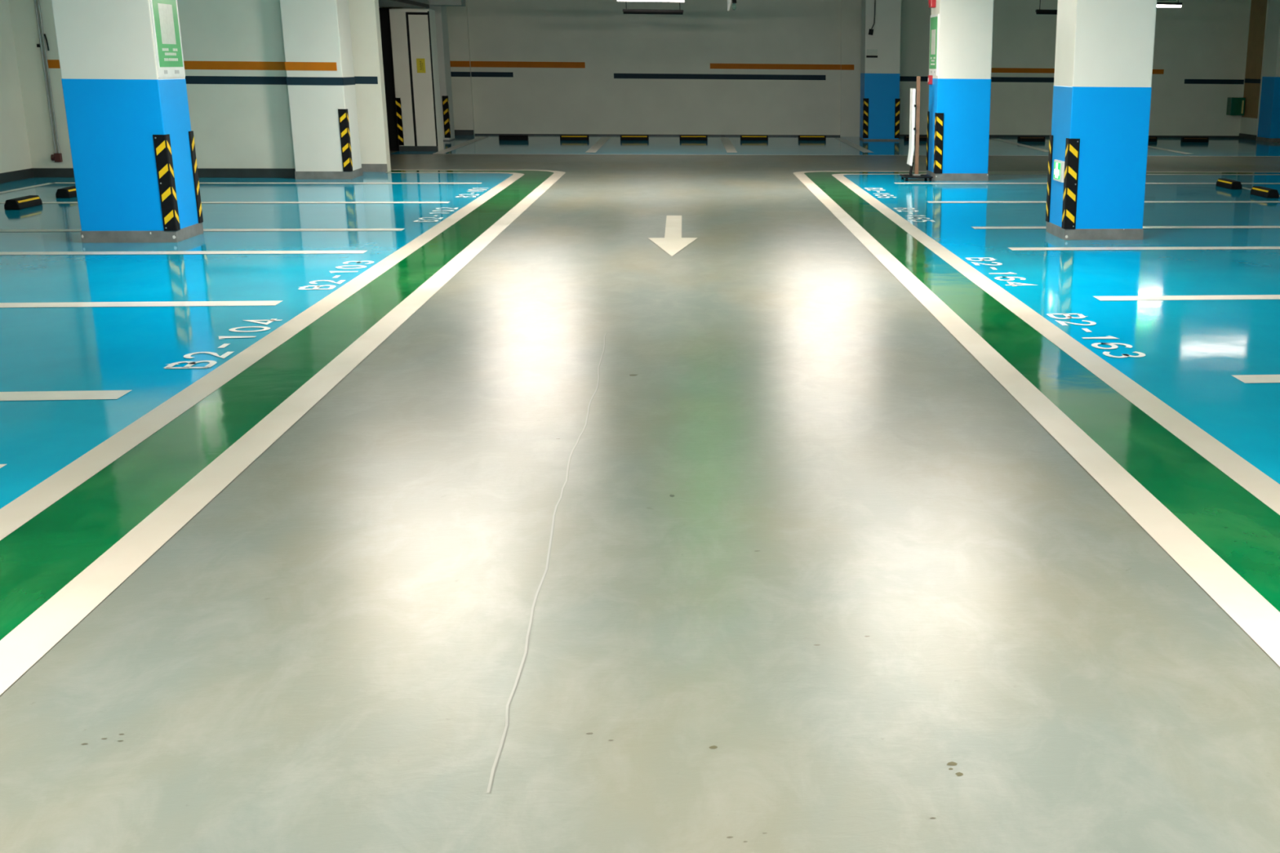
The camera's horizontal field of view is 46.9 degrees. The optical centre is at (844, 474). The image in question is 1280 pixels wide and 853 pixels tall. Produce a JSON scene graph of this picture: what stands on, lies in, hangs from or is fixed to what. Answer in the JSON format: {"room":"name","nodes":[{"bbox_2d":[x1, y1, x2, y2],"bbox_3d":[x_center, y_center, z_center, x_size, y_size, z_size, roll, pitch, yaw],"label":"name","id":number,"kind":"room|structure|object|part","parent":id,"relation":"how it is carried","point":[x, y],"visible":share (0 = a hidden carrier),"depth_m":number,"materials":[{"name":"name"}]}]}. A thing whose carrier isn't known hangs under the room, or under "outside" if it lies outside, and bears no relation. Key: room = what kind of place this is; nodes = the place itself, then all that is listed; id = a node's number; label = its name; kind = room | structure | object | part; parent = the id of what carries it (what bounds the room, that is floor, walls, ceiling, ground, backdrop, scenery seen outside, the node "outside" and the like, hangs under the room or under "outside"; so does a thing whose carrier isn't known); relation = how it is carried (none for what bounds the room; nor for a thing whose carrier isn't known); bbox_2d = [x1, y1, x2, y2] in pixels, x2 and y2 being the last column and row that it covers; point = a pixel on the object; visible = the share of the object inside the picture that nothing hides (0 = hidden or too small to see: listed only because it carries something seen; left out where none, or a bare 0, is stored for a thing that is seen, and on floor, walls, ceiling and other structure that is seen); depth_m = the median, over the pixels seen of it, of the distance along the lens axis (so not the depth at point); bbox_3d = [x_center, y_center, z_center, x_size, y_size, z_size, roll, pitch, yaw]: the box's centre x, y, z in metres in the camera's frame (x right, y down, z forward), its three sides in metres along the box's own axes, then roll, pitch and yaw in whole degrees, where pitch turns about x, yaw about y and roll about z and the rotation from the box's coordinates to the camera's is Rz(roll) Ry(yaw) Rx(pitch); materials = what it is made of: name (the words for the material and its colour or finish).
{"room":"parking garage","nodes":[
{"label":"parking garage","id":0,"kind":"room"},
{"bbox_2d":[0,0,31,173],"bbox_3d":[-9.719,-3.085,10.596,0.200,3.000,40.000,-1,16,-6],"label":"wall","id":1,"kind":"structure","parent":0,"point":[15,153],"depth_m":18.16,"materials":[{"name":"white paint"}]},
{"bbox_2d":[0,168,33,183],"bbox_3d":[-10.160,-3.072,15.829,0.012,0.120,6.100,-1,16,-6],"label":"baseboard","id":2,"kind":"structure","parent":1,"relation":"attached to","point":[9,176],"depth_m":18.27,"materials":[{"name":"grey paint"}]},
{"bbox_2d":[8,0,295,168],"bbox_3d":[-8.841,-5.400,18.814,3.350,3.000,0.604,-1,16,-6],"label":"wall","id":3,"kind":"structure","parent":0,"point":[233,54],"depth_m":18.64,"materials":[{"name":"white paint"}]},
{"bbox_2d":[34,0,62,162],"bbox_3d":[-10.126,-5.380,18.335,0.145,2.800,0.080,-1,16,-6],"label":"conduit","id":4,"kind":"object","parent":3,"relation":"attached to","point":[57,157],"visible":1,"depth_m":18.45,"materials":[{"name":"grey metal"}]},
{"bbox_2d":[32,168,295,177],"bbox_3d":[-8.816,-3.932,18.916,3.338,0.120,0.012,-1,16,-6],"label":"baseboard","id":5,"kind":"structure","parent":3,"relation":"attached to","point":[37,172],"depth_m":18.99,"materials":[{"name":"grey paint"}]},
{"bbox_2d":[348,0,391,171],"bbox_3d":[-6.899,-5.625,19.673,1.100,3.000,0.750,-1,16,-6],"label":"wall","id":6,"kind":"structure","parent":0,"point":[364,15],"depth_m":19.92,"materials":[{"name":"white paint"}]},
{"bbox_2d":[361,164,387,171],"bbox_3d":[-6.825,-4.269,20.190,0.900,0.110,0.012,-1,16,-6],"label":"baseboard","id":7,"kind":"structure","parent":6,"relation":"attached to","point":[366,167],"depth_m":20.21,"materials":[{"name":"grey paint"}]},
{"bbox_2d":[446,0,474,132],"bbox_3d":[-8.008,-8.577,30.078,0.480,3.000,0.104,-1,16,-6],"label":"wall pier","id":8,"kind":"object","parent":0,"point":[457,15],"visible":0.7,"depth_m":30.07,"materials":[{"name":"white paint"}]},
{"bbox_2d":[454,129,474,135],"bbox_3d":[-8.014,-7.171,30.418,0.480,0.110,0.015,-1,16,-6],"label":"baseboard","id":9,"kind":"object","parent":8,"relation":"attached to","point":[457,132],"visible":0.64,"depth_m":30.42,"materials":[{"name":"grey paint"}]},
{"bbox_2d":[0,134,1279,852],"bbox_3d":[1.006,-1.766,12.154,21.800,0.204,40.400,-1,16,-6],"label":"floor","id":10,"kind":"structure","parent":0,"point":[477,493],"depth_m":5.04,"materials":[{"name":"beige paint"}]},
{"bbox_2d":[4,195,42,209],"bbox_3d":[-8.496,-2.816,15.009,0.149,0.100,0.560,-1,16,-6],"label":"wheel stop","id":11,"kind":"object","parent":10,"relation":"on","point":[26,202],"visible":1,"depth_m":14.88,"materials":[{"name":"black rubber"}]},
{"bbox_2d":[55,185,76,198],"bbox_3d":[-8.667,-3.179,16.288,0.149,0.100,0.560,-1,16,-6],"label":"wheel stop","id":12,"kind":"object","parent":10,"relation":"on","point":[68,192],"visible":0.62,"depth_m":16.03,"materials":[{"name":"black rubber"}]},
{"bbox_2d":[51,0,203,242],"bbox_3d":[-6.047,-3.482,12.158,0.769,2.979,0.706,-1,16,-6],"label":"pillar","id":13,"kind":"structure","parent":10,"relation":"on","point":[115,98],"depth_m":11.98,"materials":[{"name":"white paint"}]},
{"bbox_3d":[-6.059,-2.096,12.549,0.769,0.100,0.706,-1,16,-6],"label":"skirting","id":14,"kind":"part","parent":13,"relation":"part of","materials":[{"name":"paint"}]},
{"bbox_2d":[152,133,180,231],"bbox_3d":[-5.684,-2.448,12.168,0.105,0.790,0.107,-1,16,-6],"label":"guard","id":15,"kind":"object","parent":13,"relation":"on","point":[162,148],"visible":1,"depth_m":12.13,"materials":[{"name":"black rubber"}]},
{"bbox_2d":[149,0,185,77],"bbox_3d":[-5.660,-3.783,12.105,0.016,0.905,0.640,-1,16,-6],"label":"poster","id":16,"kind":"object","parent":13,"relation":"attached to","point":[164,13],"visible":1,"depth_m":12.11,"materials":[{"name":"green paper"}]},
{"bbox_3d":[-5.653,-3.760,12.107,0.002,0.320,0.340,-1,16,-6],"label":"white panel","id":17,"kind":"part","parent":16,"relation":"part of","materials":[{"name":"white paper"}]},
{"bbox_2d":[188,130,203,222],"bbox_3d":[-5.749,-2.616,12.760,0.105,0.790,0.105,-1,16,-6],"label":"guard","id":18,"kind":"object","parent":13,"relation":"on","point":[191,135],"visible":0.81,"depth_m":12.75,"materials":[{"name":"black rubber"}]},
{"bbox_2d":[280,0,363,178],"bbox_3d":[-6.815,-5.380,18.847,0.709,2.979,0.714,-1,16,-6],"label":"pillar","id":19,"kind":"structure","parent":10,"relation":"on","point":[317,33],"depth_m":18.63,"materials":[{"name":"white paint"}]},
{"bbox_3d":[-6.828,-3.995,19.239,0.709,0.100,0.714,-1,16,-6],"label":"skirting","id":20,"kind":"part","parent":19,"relation":"part of","materials":[{"name":"paint"}]},
{"bbox_2d":[337,108,352,171],"bbox_3d":[-6.482,-4.344,18.850,0.105,0.790,0.105,-1,16,-6],"label":"guard","id":21,"kind":"object","parent":19,"relation":"on","point":[344,122],"visible":1,"depth_m":18.81,"materials":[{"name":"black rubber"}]},
{"bbox_2d":[378,7,399,150],"bbox_3d":[-8.198,-6.723,24.711,1.110,2.350,0.060,-1,16,-6],"label":"door","id":22,"kind":"structure","parent":10,"relation":"on","point":[384,20],"depth_m":24.71,"materials":[{"name":"black paint"}]},
{"bbox_2d":[389,8,444,151],"bbox_3d":[-7.331,-6.749,24.865,0.663,2.330,0.613,-1,16,-6],"label":"door","id":23,"kind":"structure","parent":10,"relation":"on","point":[413,31],"depth_m":24.61,"materials":[{"name":"white paint"}]},
{"bbox_3d":[-7.588,-6.029,24.776,0.105,0.790,0.105,-1,16,-6],"label":"corner guard","id":24,"kind":"part","parent":23,"relation":"part of","materials":[{"name":"black rubber"}]},
{"bbox_3d":[-7.481,-6.683,24.555,0.258,2.190,0.012,-1,16,-6],"label":"door","id":25,"kind":"part","parent":23,"relation":"part of","materials":[{"name":"white paint"}]},
{"bbox_2d":[416,57,425,72],"bbox_3d":[-7.155,-6.911,24.517,0.140,0.235,0.003,-1,16,-6],"label":"notice","id":26,"kind":"object","parent":23,"relation":"attached to","point":[420,63],"visible":1,"depth_m":24.51,"materials":[{"name":"yellow paper"}]},
{"bbox_3d":[-7.162,-6.657,24.600,0.385,2.300,0.006,-1,16,-6],"label":"dark trim","id":27,"kind":"part","parent":23,"relation":"part of","materials":[{"name":"black paint"}]},
{"bbox_3d":[-7.154,-6.670,24.594,0.320,2.150,0.012,-1,16,-6],"label":"door","id":28,"kind":"part","parent":23,"relation":"part of","materials":[{"name":"white paint"}]},
{"bbox_2d":[402,0,455,140],"bbox_3d":[-8.072,-8.019,28.141,0.739,2.979,0.714,-1,16,-6],"label":"wall","id":29,"kind":"structure","parent":10,"relation":"on","point":[441,13],"depth_m":27.95,"materials":[{"name":"white paint"}]},
{"bbox_2d":[441,95,450,137],"bbox_3d":[-7.724,-6.945,28.156,0.105,0.790,0.105,-1,16,-6],"label":"guard","id":30,"kind":"object","parent":29,"relation":"attached to","point":[445,98],"visible":1,"depth_m":28.12,"materials":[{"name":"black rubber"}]},
{"bbox_2d":[498,134,528,140],"bbox_3d":[-6.531,-6.653,28.646,0.560,0.100,0.149,-1,16,-6],"label":"wheel stop","id":31,"kind":"object","parent":10,"relation":"on","point":[501,137],"visible":1,"depth_m":28.59,"materials":[{"name":"black rubber"}]},
{"bbox_2d":[560,134,589,140],"bbox_3d":[-5.366,-6.699,28.846,0.560,0.100,0.149,-1,16,-6],"label":"wheel stop","id":32,"kind":"object","parent":10,"relation":"on","point":[562,137],"visible":1,"depth_m":28.78,"materials":[{"name":"black rubber"}]},
{"bbox_2d":[620,134,648,140],"bbox_3d":[-4.202,-6.744,29.045,0.560,0.100,0.149,-1,16,-6],"label":"wheel stop","id":33,"kind":"object","parent":10,"relation":"on","point":[623,137],"visible":1,"depth_m":28.99,"materials":[{"name":"black rubber"}]},
{"bbox_2d":[679,134,707,140],"bbox_3d":[-3.042,-6.790,29.244,0.560,0.100,0.149,-1,16,-6],"label":"wheel stop","id":34,"kind":"object","parent":10,"relation":"on","point":[682,137],"visible":1,"depth_m":29.18,"materials":[{"name":"black rubber"}]},
{"bbox_2d":[740,135,768,140],"bbox_3d":[-1.832,-6.836,29.448,0.560,0.100,0.149,-1,16,-6],"label":"wheel stop","id":35,"kind":"object","parent":10,"relation":"on","point":[742,137],"visible":1,"depth_m":29.38,"materials":[{"name":"black rubber"}]},
{"bbox_2d":[798,135,826,140],"bbox_3d":[-0.662,-6.882,29.647,0.560,0.100,0.149,-1,16,-6],"label":"wheel stop","id":36,"kind":"object","parent":10,"relation":"on","point":[800,137],"visible":1,"depth_m":29.58,"materials":[{"name":"black rubber"}]},
{"bbox_2d":[859,0,901,140],"bbox_3d":[0.734,-8.406,29.798,0.734,2.979,0.734,-1,16,-6],"label":"pillar","id":37,"kind":"structure","parent":10,"relation":"on","point":[879,76],"depth_m":29.48,"materials":[{"name":"white paint"}]},
{"bbox_2d":[862,97,868,137],"bbox_3d":[0.438,-7.306,29.739,0.105,0.790,0.105,-1,16,-6],"label":"guard","id":38,"kind":"object","parent":37,"relation":"attached to","point":[865,100],"visible":1,"depth_m":29.70,"materials":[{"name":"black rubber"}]},
{"bbox_2d":[866,48,877,57],"bbox_3d":[0.558,-8.520,29.349,0.230,0.160,0.030,-1,16,-6],"label":"card holder","id":39,"kind":"object","parent":37,"relation":"attached to","point":[869,51],"visible":1,"depth_m":29.35,"materials":[{"name":"white plastic"}]},
{"bbox_2d":[868,0,875,35],"bbox_3d":[0.557,-9.290,29.088,0.145,0.916,0.090,-1,16,-6],"label":"hanging cable","id":40,"kind":"object","parent":37,"relation":"hanging from","point":[870,31],"visible":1,"depth_m":29.14,"materials":[{"name":"black paint"}]},
{"bbox_3d":[0.583,-9.340,29.078,0.095,0.814,0.027,-3,16,-13],"label":"cord","id":41,"kind":"part","parent":40,"relation":"part of","materials":[{"name":"black paint"}]},
{"bbox_3d":[0.721,-6.987,30.199,0.734,0.030,0.734,-1,16,-6],"label":"skirting","id":42,"kind":"part","parent":37,"relation":"part of","materials":[{"name":"paint"}]},
{"bbox_2d":[894,98,900,137],"bbox_3d":[1.081,-7.320,29.806,0.105,0.790,0.105,-1,16,-6],"label":"guard","id":43,"kind":"object","parent":37,"relation":"attached to","point":[897,102],"visible":1,"depth_m":29.75,"materials":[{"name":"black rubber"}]},
{"bbox_2d":[903,135,926,141],"bbox_3d":[1.511,-6.926,29.875,0.560,0.100,0.149,-1,16,-6],"label":"wheel stop","id":44,"kind":"object","parent":10,"relation":"on","point":[922,138],"visible":0.43,"depth_m":29.81,"materials":[{"name":"black rubber"}]},
{"bbox_2d":[899,75,933,181],"bbox_3d":[0.974,-4.637,19.447,0.390,1.358,0.440,-1,16,-6],"label":"stand","id":45,"kind":"object","parent":10,"relation":"on","point":[913,126],"visible":1,"depth_m":19.44,"materials":[{"name":"black paint"}]},
{"bbox_3d":[0.968,-4.035,19.617,0.390,0.020,0.440,-1,16,-6],"label":"plate","id":46,"kind":"part","parent":45,"relation":"part of","materials":[{"name":"black paint"}]},
{"bbox_3d":[0.979,-4.668,19.439,0.048,1.295,0.048,-1,16,-6],"label":"post","id":47,"kind":"part","parent":45,"relation":"part of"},
{"bbox_2d":[926,0,993,181],"bbox_3d":[1.559,-5.495,19.529,0.729,2.979,0.716,-1,16,-6],"label":"pillar","id":48,"kind":"structure","parent":10,"relation":"on","point":[960,90],"depth_m":19.28,"materials":[{"name":"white paint"}]},
{"bbox_2d":[926,111,929,169],"bbox_3d":[1.197,-4.617,20.067,0.105,0.790,0.105,-1,16,-6],"label":"guard","id":49,"kind":"object","parent":48,"relation":"on","point":[928,112],"visible":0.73,"depth_m":20.03,"materials":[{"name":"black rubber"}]},
{"bbox_2d":[928,75,932,84],"bbox_3d":[1.161,-5.350,19.663,0.053,0.120,0.100,-1,16,-6],"label":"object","id":50,"kind":"object","parent":48,"relation":"attached to","point":[930,77],"visible":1,"depth_m":19.62,"materials":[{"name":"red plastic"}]},
{"bbox_2d":[928,0,936,7],"bbox_3d":[1.164,-6.298,19.300,0.085,0.160,0.180,-1,16,-6],"label":"alarm box","id":51,"kind":"object","parent":48,"relation":"attached to","point":[932,3],"visible":1,"depth_m":19.23,"materials":[{"name":"red plastic"}]},
{"bbox_2d":[928,13,938,75],"bbox_3d":[1.196,-5.754,19.437,0.016,0.780,0.620,-1,16,-6],"label":"poster","id":52,"kind":"object","parent":48,"relation":"attached to","point":[934,22],"visible":1,"depth_m":19.38,"materials":[{"name":"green plastic"}]},
{"bbox_3d":[1.190,-5.791,19.421,0.002,0.320,0.340,-1,16,-6],"label":"white panel","id":53,"kind":"part","parent":52,"relation":"part of","materials":[{"name":"white paper"}]},
{"bbox_2d":[933,112,943,173],"bbox_3d":[1.264,-4.447,19.467,0.105,0.790,0.105,-1,16,-6],"label":"guard","id":54,"kind":"object","parent":48,"relation":"on","point":[939,117],"visible":1,"depth_m":19.42,"materials":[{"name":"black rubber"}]},
{"bbox_3d":[1.546,-4.110,19.920,0.729,0.100,0.716,-1,16,-6],"label":"skirting","id":55,"kind":"part","parent":48,"relation":"part of","materials":[{"name":"paint"}]},
{"bbox_2d":[1017,136,1044,141],"bbox_3d":[3.868,-6.947,30.024,0.560,0.100,0.149,-1,16,-6],"label":"wheel stop","id":56,"kind":"object","parent":10,"relation":"on","point":[1020,138],"visible":1,"depth_m":29.96,"materials":[{"name":"black rubber"}]},
{"bbox_2d":[1045,0,1156,239],"bbox_3d":[2.309,-3.637,12.978,0.724,2.979,0.696,-1,16,-6],"label":"pillar","id":57,"kind":"structure","parent":10,"relation":"on","point":[1104,59],"depth_m":12.79,"materials":[{"name":"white paint"}]},
{"bbox_2d":[1045,134,1053,222],"bbox_3d":[1.952,-2.756,13.507,0.105,0.790,0.105,-1,16,-6],"label":"guard","id":58,"kind":"object","parent":57,"relation":"on","point":[1051,139],"visible":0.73,"depth_m":13.48,"materials":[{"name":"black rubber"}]},
{"bbox_2d":[1053,159,1064,182],"bbox_3d":[1.938,-2.743,13.103,0.034,0.185,0.310,-1,16,-6],"label":"sign","id":59,"kind":"object","parent":57,"relation":"attached to","point":[1059,166],"visible":1,"depth_m":13.05,"materials":[{"name":"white plastic"}]},
{"bbox_2d":[1061,137,1079,229],"bbox_3d":[2.016,-2.591,12.925,0.105,0.790,0.107,-1,16,-6],"label":"guard","id":60,"kind":"object","parent":57,"relation":"on","point":[1069,194],"visible":1,"depth_m":12.89,"materials":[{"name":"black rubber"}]},
{"bbox_3d":[2.297,-2.252,13.370,0.724,0.101,0.696,-1,16,-6],"label":"skirting","id":61,"kind":"part","parent":57,"relation":"part of","materials":[{"name":"paint"}]},
{"bbox_2d":[1148,136,1157,142],"bbox_3d":[6.268,-7.037,30.421,0.560,0.100,0.149,-1,16,-6],"label":"wheel stop","id":62,"kind":"object","parent":10,"relation":"on","point":[1154,139],"visible":0.43,"depth_m":30.38,"materials":[{"name":"black rubber"}]},
{"bbox_2d":[1180,137,1208,142],"bbox_3d":[7.338,-7.018,30.387,0.560,0.100,0.149,-1,16,-6],"label":"wheel stop","id":63,"kind":"object","parent":10,"relation":"on","point":[1183,139],"visible":1,"depth_m":30.33,"materials":[{"name":"black rubber"}]},
{"bbox_2d":[1216,177,1242,189],"bbox_3d":[5.000,-3.780,18.860,0.149,0.100,0.560,-1,16,-6],"label":"wheel stop","id":64,"kind":"object","parent":10,"relation":"on","point":[1221,182],"visible":1,"depth_m":18.70,"materials":[{"name":"black rubber"}]},
{"bbox_2d":[1249,186,1279,198],"bbox_3d":[5.113,-3.438,17.652,0.149,0.100,0.560,-1,16,-6],"label":"wheel stop","id":65,"kind":"object","parent":10,"relation":"on","point":[1260,191],"visible":1,"depth_m":17.49,"materials":[{"name":"black rubber"}]},
{"bbox_2d":[1256,0,1279,142],"bbox_3d":[9.317,-8.564,30.637,0.724,2.979,0.714,-1,16,-6],"label":"pillar","id":66,"kind":"structure","parent":10,"relation":"on","point":[1268,126],"depth_m":30.56,"materials":[{"name":"white paint"}]},
{"bbox_3d":[9.304,-7.170,31.032,0.724,0.080,0.714,-1,16,-6],"label":"skirting","id":67,"kind":"part","parent":66,"relation":"part of","materials":[{"name":"paint"}]},
{"bbox_2d":[388,0,1250,135],"bbox_3d":[-1.103,-8.758,30.946,21.800,3.000,0.204,-1,16,-6],"label":"wall","id":68,"kind":"structure","parent":0,"point":[757,67],"depth_m":30.79,"materials":[{"name":"white paint"}]},
{"bbox_2d":[474,133,1239,137],"bbox_3d":[0.501,-7.343,31.416,16.670,0.050,0.012,-1,16,-6],"label":"baseboard","id":69,"kind":"structure","parent":68,"relation":"attached to","point":[990,135],"depth_m":31.28,"materials":[{"name":"grey paint"}]},
{"bbox_2d":[1226,97,1245,115],"bbox_3d":[8.621,-8.111,31.951,0.320,0.380,0.265,-1,16,-6],"label":"box","id":70,"kind":"object","parent":68,"relation":"attached to","point":[1235,105],"visible":1,"depth_m":31.84,"materials":[{"name":"plastic"}]},
{"bbox_2d":[840,0,861,136],"bbox_3d":[0.413,-8.754,30.979,0.980,3.000,0.064,-1,16,-6],"label":"wall","id":71,"kind":"structure","parent":0,"point":[851,10],"depth_m":30.95,"materials":[{"name":"white paint"}]},
{"bbox_2d":[1240,0,1269,139],"bbox_3d":[9.222,-8.809,31.462,0.757,3.000,0.970,-1,16,-6],"label":"wall","id":72,"kind":"structure","parent":0,"point":[1258,14],"depth_m":31.34,"materials":[{"name":"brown paint"}]},
{"bbox_2d":[1239,133,1256,140],"bbox_3d":[8.836,-7.407,31.801,0.012,0.110,1.000,-1,16,-6],"label":"baseboard","id":73,"kind":"structure","parent":72,"relation":"attached to","point":[1242,135],"depth_m":31.77,"materials":[{"name":"grey paint"}]},
{"bbox_3d":[1.034,-4.843,11.284,21.800,0.200,40.400,-1,16,-6],"label":"ceiling","id":74,"kind":"structure","parent":0,"visible":0},
{"bbox_2d":[377,0,466,8],"bbox_3d":[-7.590,-7.576,22.388,2.670,0.555,5.150,-1,16,-6],"label":"duct","id":75,"kind":"object","parent":74,"relation":"hanging from","point":[382,3],"visible":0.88,"depth_m":23.97,"materials":[{"name":"grey metal"}]},
{"bbox_3d":[-6.779,-7.275,22.270,0.045,0.055,4.590,-1,16,-6],"label":"edge trim","id":76,"kind":"part","parent":75,"relation":"part of","materials":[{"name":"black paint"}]},
{"bbox_2d":[617,0,684,1],"bbox_3d":[-3.146,-7.958,23.528,1.100,0.541,0.100,-1,16,-6],"label":"lamp","id":77,"kind":"object","parent":74,"relation":"hanging from","point":[617,0],"visible":1,"depth_m":23.59,"materials":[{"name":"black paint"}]},
{"bbox_2d":[622,0,683,14],"bbox_3d":[-3.264,-8.207,24.699,1.030,0.701,0.100,-1,16,-6],"label":"lamp","id":78,"kind":"object","parent":74,"relation":"hanging from","point":[626,11],"visible":1,"depth_m":24.74,"materials":[{"name":"black metal"}]},
{"bbox_2d":[622,11,683,14],"bbox_3d":[-3.267,-7.887,24.789,1.010,0.036,0.084,-1,16,-6],"label":"diffuser","id":79,"kind":"object","parent":78,"relation":"attached to","point":[624,12],"depth_m":24.76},
{"bbox_2d":[727,0,736,10],"bbox_3d":[-1.842,-7.922,23.682,0.155,0.670,0.072,-1,16,-6],"label":"ceiling fitting","id":80,"kind":"object","parent":74,"relation":"hanging from","point":[729,2],"visible":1,"depth_m":23.72,"materials":[{"name":"white plastic"}]},
{"bbox_3d":[-1.884,-7.921,23.677,0.070,0.670,0.040,-1,16,-6],"label":"arm","id":81,"kind":"part","parent":80,"relation":"part of","materials":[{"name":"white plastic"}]},
{"bbox_3d":[-1.807,-7.668,23.758,0.072,0.117,0.072,-1,16,-6],"label":"bulb","id":82,"kind":"part","parent":80,"relation":"part of","materials":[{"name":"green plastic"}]},
{"bbox_2d":[1035,0,1057,14],"bbox_3d":[3.784,-8.041,24.269,1.150,0.661,0.100,-1,16,-6],"label":"lamp","id":83,"kind":"object","parent":74,"relation":"hanging from","point":[1039,11],"visible":0.45,"depth_m":24.27,"materials":[{"name":"black metal"}]},
{"bbox_2d":[1035,11,1057,14],"bbox_3d":[3.781,-7.740,24.354,1.130,0.036,0.084,-1,16,-6],"label":"diffuser","id":84,"kind":"object","parent":83,"relation":"attached to","point":[1037,12],"depth_m":24.27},
{"bbox_2d":[1156,0,1182,7],"bbox_3d":[5.147,-8.136,24.393,1.100,0.521,0.100,-1,16,-6],"label":"lamp","id":85,"kind":"object","parent":74,"relation":"hanging from","point":[1178,4],"visible":0.44,"depth_m":24.45,"materials":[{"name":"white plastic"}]},
{"bbox_2d":[1156,4,1181,7],"bbox_3d":[5.145,-7.903,24.459,1.080,0.036,0.084,-1,16,-6],"label":"diffuser","id":86,"kind":"object","parent":85,"relation":"attached to","point":[1157,6],"depth_m":24.46,"materials":[{"name":"beige plastic"}]}
]}

